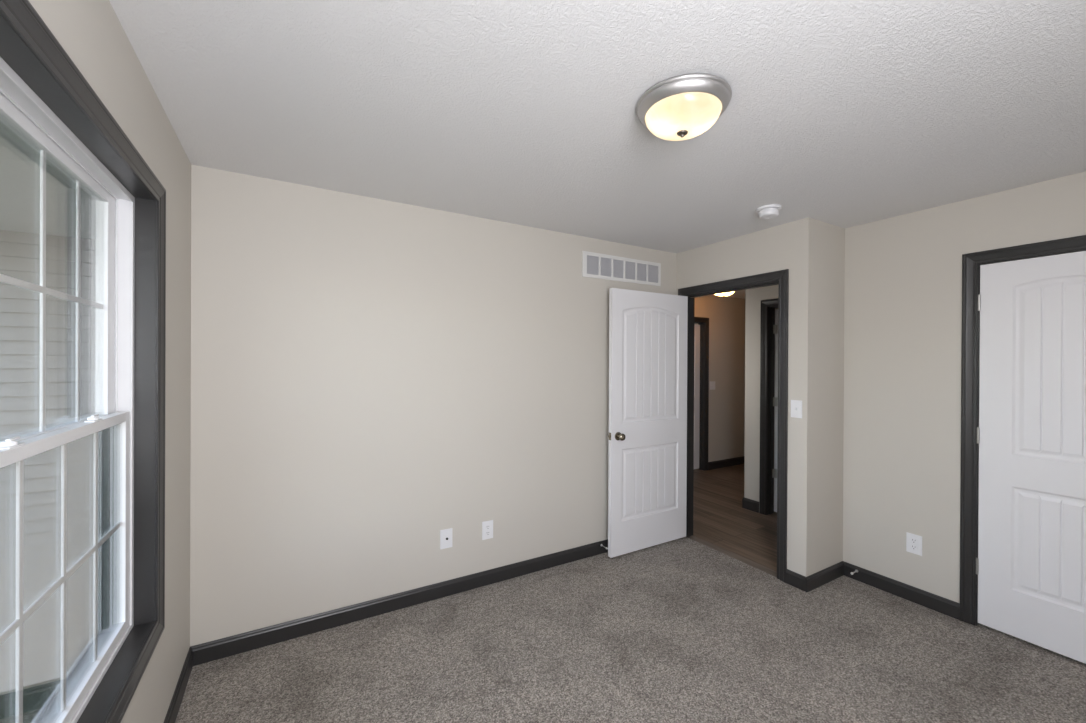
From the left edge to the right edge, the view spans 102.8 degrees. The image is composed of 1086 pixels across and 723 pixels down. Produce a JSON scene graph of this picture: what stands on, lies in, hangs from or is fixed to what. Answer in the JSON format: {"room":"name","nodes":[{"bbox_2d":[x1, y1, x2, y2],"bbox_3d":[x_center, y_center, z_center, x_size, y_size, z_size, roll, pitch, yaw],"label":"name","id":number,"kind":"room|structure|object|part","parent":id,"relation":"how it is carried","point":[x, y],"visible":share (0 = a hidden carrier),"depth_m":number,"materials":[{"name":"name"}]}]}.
{"room":"empty bedroom","nodes":[
{"label":"empty bedroom","id":0,"kind":"room"},
{"bbox_2d":[29,0,190,722],"bbox_3d":[-0.857,0.316,0.495,0.150,2.540,3.657,0,0,-30],"label":"wall","id":1,"kind":"structure","parent":0,"point":[91,33],"depth_m":1.70,"materials":[{"name":"grey paint"}]},
{"bbox_2d":[0,0,165,722],"bbox_3d":[-1.187,0.178,1.078,0.163,1.644,1.172,0,0,-30],"label":"window","id":2,"kind":"structure","parent":1,"relation":"in","point":[46,101],"depth_m":1.38,"materials":[{"name":"grey plastic"}]},
{"bbox_3d":[-1.095,0.158,0.896,0.008,0.005,0.038,0,0,-30],"label":"sash lever","id":3,"kind":"part","parent":2,"relation":"part of","materials":[{"name":"white plastic"}]},
{"bbox_3d":[-1.229,-0.179,1.051,0.030,0.766,0.990,0,0,-30],"label":"sash","id":4,"kind":"part","parent":2,"relation":"part of","materials":[{"name":"white plastic"}]},
{"bbox_3d":[-1.201,0.544,1.073,0.031,0.745,0.992,0,0,-30],"label":"sash","id":5,"kind":"part","parent":2,"relation":"part of","materials":[{"name":"white plastic"}]},
{"bbox_3d":[-1.256,0.555,1.039,0.008,0.745,1.027,0,0,-30],"label":"screen frame","id":6,"kind":"part","parent":2,"relation":"part of","materials":[{"name":"white plastic"}]},
{"bbox_2d":[164,646,192,722],"bbox_3d":[-0.792,1.440,0.539,0.013,0.093,3.657,0,0,-30],"label":"baseboard","id":7,"kind":"structure","parent":1,"relation":"attached to","point":[175,703],"depth_m":1.88,"materials":[{"name":"grey wood"}]},
{"bbox_2d":[190,165,777,645],"bbox_3d":[1.345,0.319,3.979,7.430,2.540,0.135,0,0,-30],"label":"wall","id":8,"kind":"structure","parent":0,"point":[372,378],"depth_m":2.54,"materials":[{"name":"grey paint"}]},
{"bbox_2d":[191,539,607,665],"bbox_3d":[-0.279,1.437,2.949,3.333,0.093,0.013,0,0,-30],"label":"baseboard","id":9,"kind":"structure","parent":8,"relation":"attached to","point":[217,649],"depth_m":2.54,"materials":[{"name":"grey wood"}]},
{"bbox_2d":[440,528,451,549],"bbox_3d":[-0.612,1.120,2.752,0.079,0.121,0.016,0,0,-30],"label":"cable plate","id":10,"kind":"object","parent":8,"relation":"attached to","point":[445,535],"visible":1,"depth_m":2.75,"materials":[{"name":"white plastic"}]},
{"bbox_2d":[482,520,492,539],"bbox_3d":[-0.369,1.120,2.898,0.079,0.121,0.008,0,0,-30],"label":"power outlet","id":11,"kind":"object","parent":8,"relation":"attached to","point":[487,526],"visible":1,"depth_m":2.90,"materials":[{"name":"white plastic"}]},
{"bbox_2d":[582,251,660,285],"bbox_3d":[0.648,-0.745,3.483,0.812,0.196,0.008,0,0,-30],"label":"air vent","id":12,"kind":"object","parent":8,"relation":"in","point":[594,265],"visible":1,"depth_m":3.47,"materials":[{"name":"white metal"}]},
{"bbox_3d":[0.381,-0.749,3.327,0.116,0.147,0.006,0,0,-30],"label":"louvre panel","id":13,"kind":"part","parent":12,"relation":"part of","materials":[{"name":"grey metal"}]},
{"bbox_3d":[0.492,-0.748,3.392,0.107,0.147,0.006,0,0,-30],"label":"louvre panel","id":14,"kind":"part","parent":12,"relation":"part of","materials":[{"name":"grey metal"}]},
{"bbox_3d":[0.600,-0.748,3.455,0.107,0.147,0.006,0,0,-30],"label":"louvre panel","id":15,"kind":"part","parent":12,"relation":"part of","materials":[{"name":"grey metal"}]},
{"bbox_3d":[0.707,-0.747,3.518,0.107,0.147,0.006,0,0,-30],"label":"louvre panel","id":16,"kind":"part","parent":12,"relation":"part of","materials":[{"name":"grey metal"}]},
{"bbox_3d":[0.814,-0.747,3.580,0.107,0.147,0.006,0,0,-30],"label":"louvre panel","id":17,"kind":"part","parent":12,"relation":"part of","materials":[{"name":"grey metal"}]},
{"bbox_3d":[0.925,-0.747,3.645,0.116,0.147,0.006,0,0,-30],"label":"louvre panel","id":18,"kind":"part","parent":12,"relation":"part of","materials":[{"name":"grey metal"}]},
{"bbox_2d":[109,0,1085,298],"bbox_3d":[1.881,-0.996,3.171,7.530,0.100,5.755,0,0,-30],"label":"ceiling","id":19,"kind":"structure","parent":0,"point":[840,113],"depth_m":1.57,"materials":[{"name":"white paint"}]},
{"bbox_2d":[636,73,731,140],"bbox_3d":[0.508,-0.885,1.581,0.330,0.130,0.330,0,0,-30],"label":"ceiling light","id":20,"kind":"object","parent":19,"relation":"attached to","point":[685,106],"visible":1,"depth_m":1.49,"materials":[{"name":"white glass"}]},
{"bbox_3d":[0.508,-0.871,1.581,0.265,0.069,0.265,0,0,-30],"label":"lamp shade","id":21,"kind":"part","parent":20,"relation":"part of","materials":[{"name":"white glass"}]},
{"bbox_2d":[715,291,734,296],"bbox_3d":[2.270,-0.885,5.446,0.330,0.130,0.330,0,0,-30],"label":"ceiling light","id":22,"kind":"object","parent":19,"relation":"attached to","point":[727,293],"visible":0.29,"depth_m":5.39,"materials":[{"name":"white glass"}]},
{"bbox_2d":[756,204,780,218],"bbox_3d":[1.387,-0.919,2.667,0.138,0.058,0.138,0,0,-30],"label":"smoke detector","id":23,"kind":"object","parent":19,"relation":"attached to","point":[771,211],"visible":1,"depth_m":2.63,"materials":[{"name":"white plastic"}]},
{"bbox_3d":[1.387,-0.940,2.667,0.138,0.014,0.138,0,0,-30],"label":"mounting plate","id":24,"kind":"part","parent":23,"relation":"part of","materials":[{"name":"white plastic"}]},
{"bbox_2d":[175,464,1085,722],"bbox_3d":[1.852,1.544,3.234,7.300,0.100,5.640,0,0,-30],"label":"floor","id":25,"kind":"structure","parent":0,"point":[681,630],"depth_m":2.18,"materials":[{"name":"grey carpet"}]},
{"bbox_2d":[687,535,776,576],"bbox_3d":[1.464,1.547,3.389,0.104,0.089,0.858,0,0,-30],"label":"threshold","id":26,"kind":"object","parent":25,"relation":"on","point":[715,547],"depth_m":3.36,"materials":[{"name":"brown wood"}]},
{"bbox_2d":[695,295,745,461],"bbox_3d":[2.197,0.319,6.067,3.852,2.540,0.115,0,0,-30],"label":"wall","id":27,"kind":"structure","parent":0,"point":[726,315],"depth_m":6.25,"materials":[{"name":"grey paint"}]},
{"bbox_2d":[694,324,699,468],"bbox_3d":[1.848,0.480,5.911,0.804,2.020,0.035,0,0,-30],"label":"door","id":28,"kind":"structure","parent":27,"relation":"in","point":[696,327],"depth_m":6.07,"materials":[{"name":"white paint"}]},
{"bbox_2d":[694,317,708,470],"bbox_3d":[1.873,0.440,5.870,0.951,2.126,0.130,0,0,-30],"label":"door frame","id":29,"kind":"structure","parent":27,"relation":"attached to","point":[703,322],"depth_m":6.04,"materials":[{"name":"grey wood"}]},
{"bbox_3d":[1.867,0.475,5.879,0.810,2.055,0.030,0,0,-30],"label":"stop molding","id":30,"kind":"part","parent":29,"relation":"part of","materials":[{"name":"grey wood"}]},
{"bbox_2d":[710,381,714,389],"bbox_3d":[2.390,0.324,6.104,0.116,0.117,0.016,0,0,-30],"label":"light switch","id":31,"kind":"object","parent":27,"relation":"attached to","point":[712,383],"visible":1,"depth_m":6.11,"materials":[{"name":"white plastic"}]},
{"bbox_2d":[708,456,744,469],"bbox_3d":[3.093,1.453,6.523,1.836,0.108,0.013,0,0,-30],"label":"baseboard","id":32,"kind":"structure","parent":27,"relation":"attached to","point":[738,460],"depth_m":6.25,"materials":[{"name":"grey wood"}]},
{"bbox_2d":[676,217,817,576],"bbox_3d":[1.493,0.322,3.341,0.115,2.540,1.116,0,0,-30],"label":"wall","id":33,"kind":"structure","parent":0,"point":[793,246],"depth_m":2.89,"materials":[{"name":"grey paint"}]},
{"bbox_2d":[608,288,687,557],"bbox_3d":[0.858,0.456,3.478,0.833,2.030,0.165,0,0,-30],"label":"door","id":34,"kind":"structure","parent":33,"relation":"in","point":[647,434],"depth_m":3.44,"materials":[{"name":"white paint"}]},
{"bbox_2d":[678,269,788,582],"bbox_3d":[1.468,0.434,3.385,0.146,2.136,0.959,0,0,-30],"label":"door frame","id":35,"kind":"structure","parent":33,"relation":"attached to","point":[781,277],"depth_m":2.99,"materials":[{"name":"grey wood"}]},
{"bbox_3d":[1.464,0.469,3.383,0.033,2.066,0.818,0,0,-30],"label":"stop molding","id":36,"kind":"part","parent":35,"relation":"part of","materials":[{"name":"grey wood"}]},
{"bbox_2d":[786,569,804,590],"bbox_3d":[1.681,1.447,2.885,0.013,0.093,0.128,0,0,-30],"label":"baseboard","id":37,"kind":"structure","parent":33,"relation":"attached to","point":[794,579],"depth_m":2.88,"materials":[{"name":"grey wood"}]},
{"bbox_2d":[791,400,801,417],"bbox_3d":[1.683,0.310,2.886,0.016,0.117,0.074,0,0,-30],"label":"light switch","id":38,"kind":"object","parent":33,"relation":"attached to","point":[796,405],"visible":1,"depth_m":2.89,"materials":[{"name":"white plastic"}]},
{"bbox_2d":[744,285,778,501],"bbox_3d":[2.429,0.325,4.033,0.115,2.540,1.136,0,0,-30],"label":"wall","id":39,"kind":"structure","parent":0,"point":[754,296],"depth_m":4.41,"materials":[{"name":"grey paint"}]},
{"bbox_2d":[742,497,758,512],"bbox_3d":[3.328,1.458,5.135,2.813,0.108,0.177,0,0,-30],"label":"baseboard","id":40,"kind":"structure","parent":39,"relation":"attached to","point":[749,504],"depth_m":4.42,"materials":[{"name":"grey wood"}]},
{"bbox_2d":[759,298,777,514],"bbox_3d":[2.470,0.447,3.962,0.146,2.126,0.953,0,0,-30],"label":"door frame","id":41,"kind":"structure","parent":39,"relation":"attached to","point":[767,338],"depth_m":4.30,"materials":[{"name":"grey wood"}]},
{"bbox_3d":[2.472,0.482,3.963,0.030,2.055,0.812,0,0,-30],"label":"stop molding","id":42,"kind":"part","parent":41,"relation":"part of","materials":[{"name":"grey wood"}]},
{"bbox_2d":[772,309,777,511],"bbox_3d":[2.655,0.481,4.521,0.834,2.022,0.041,0,0,-30],"label":"door","id":43,"kind":"structure","parent":39,"relation":"in","point":[775,327],"depth_m":4.33,"materials":[{"name":"white paint"}]},
{"bbox_2d":[816,220,844,571],"bbox_3d":[2.245,0.326,3.201,1.042,2.540,0.115,0,0,-30],"label":"wall","id":44,"kind":"structure","parent":0,"point":[831,238],"depth_m":2.97,"materials":[{"name":"grey paint"}]},
{"bbox_2d":[805,561,843,591],"bbox_3d":[1.916,1.448,2.940,0.474,0.093,0.013,0,0,-30],"label":"baseboard","id":45,"kind":"structure","parent":44,"relation":"attached to","point":[813,581],"depth_m":2.92,"materials":[{"name":"grey wood"}]},
{"bbox_2d":[843,172,1085,602],"bbox_3d":[2.814,0.332,1.995,0.115,2.540,2.541,0,0,-30],"label":"wall","id":46,"kind":"structure","parent":0,"point":[903,282],"depth_m":2.71,"materials":[{"name":"grey paint"}]},
{"bbox_2d":[843,561,959,619],"bbox_3d":[2.270,1.450,2.791,0.013,0.093,0.628,0,0,-30],"label":"baseboard","id":47,"kind":"structure","parent":46,"relation":"attached to","point":[937,603],"depth_m":2.75,"materials":[{"name":"grey wood"}]},
{"bbox_2d":[906,532,921,555],"bbox_3d":[2.321,1.135,2.712,0.008,0.121,0.079,0,0,-30],"label":"power outlet","id":48,"kind":"object","parent":46,"relation":"attached to","point":[913,542],"visible":1,"depth_m":2.71,"materials":[{"name":"white plastic"}]},
{"bbox_2d":[960,235,1085,625],"bbox_3d":[2.825,0.439,1.961,0.130,2.126,1.366,0,0,-30],"label":"door frame","id":49,"kind":"structure","parent":46,"relation":"attached to","point":[971,262],"depth_m":2.48,"materials":[{"name":"grey wood"}]},
{"bbox_2d":[976,251,1085,663],"bbox_3d":[2.638,0.465,2.209,0.046,2.030,0.618,0,0,-30],"label":"door","id":50,"kind":"structure","parent":46,"relation":"in","point":[1031,560],"depth_m":2.28,"materials":[{"name":"white paint"}]},
{"label":"outside","id":51,"kind":"structure","parent":0,"visible":0},
{"bbox_2d":[0,677,60,722],"bbox_3d":[-6.478,2.411,-3.774,13.850,0.114,18.000,0,0,-30],"label":"ground","id":52,"kind":"structure","parent":51,"point":[35,696],"depth_m":3.02,"materials":[{"name":"green plant"}]},
{"bbox_2d":[0,230,95,692],"bbox_3d":[-4.323,0.681,2.854,3.450,3.336,0.114,0,0,-30],"label":"wall","id":53,"kind":"structure","parent":52,"relation":"on","point":[19,251],"depth_m":3.19,"materials":[{"name":"grey"}]},
{"bbox_2d":[0,121,95,239],"bbox_3d":[-2.045,-0.943,0.652,1.750,0.035,5.998,0,0,-30],"label":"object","id":54,"kind":"structure","parent":53,"relation":"attached to","point":[19,162],"depth_m":2.43,"materials":[{"name":"grey plastic"}]}
]}

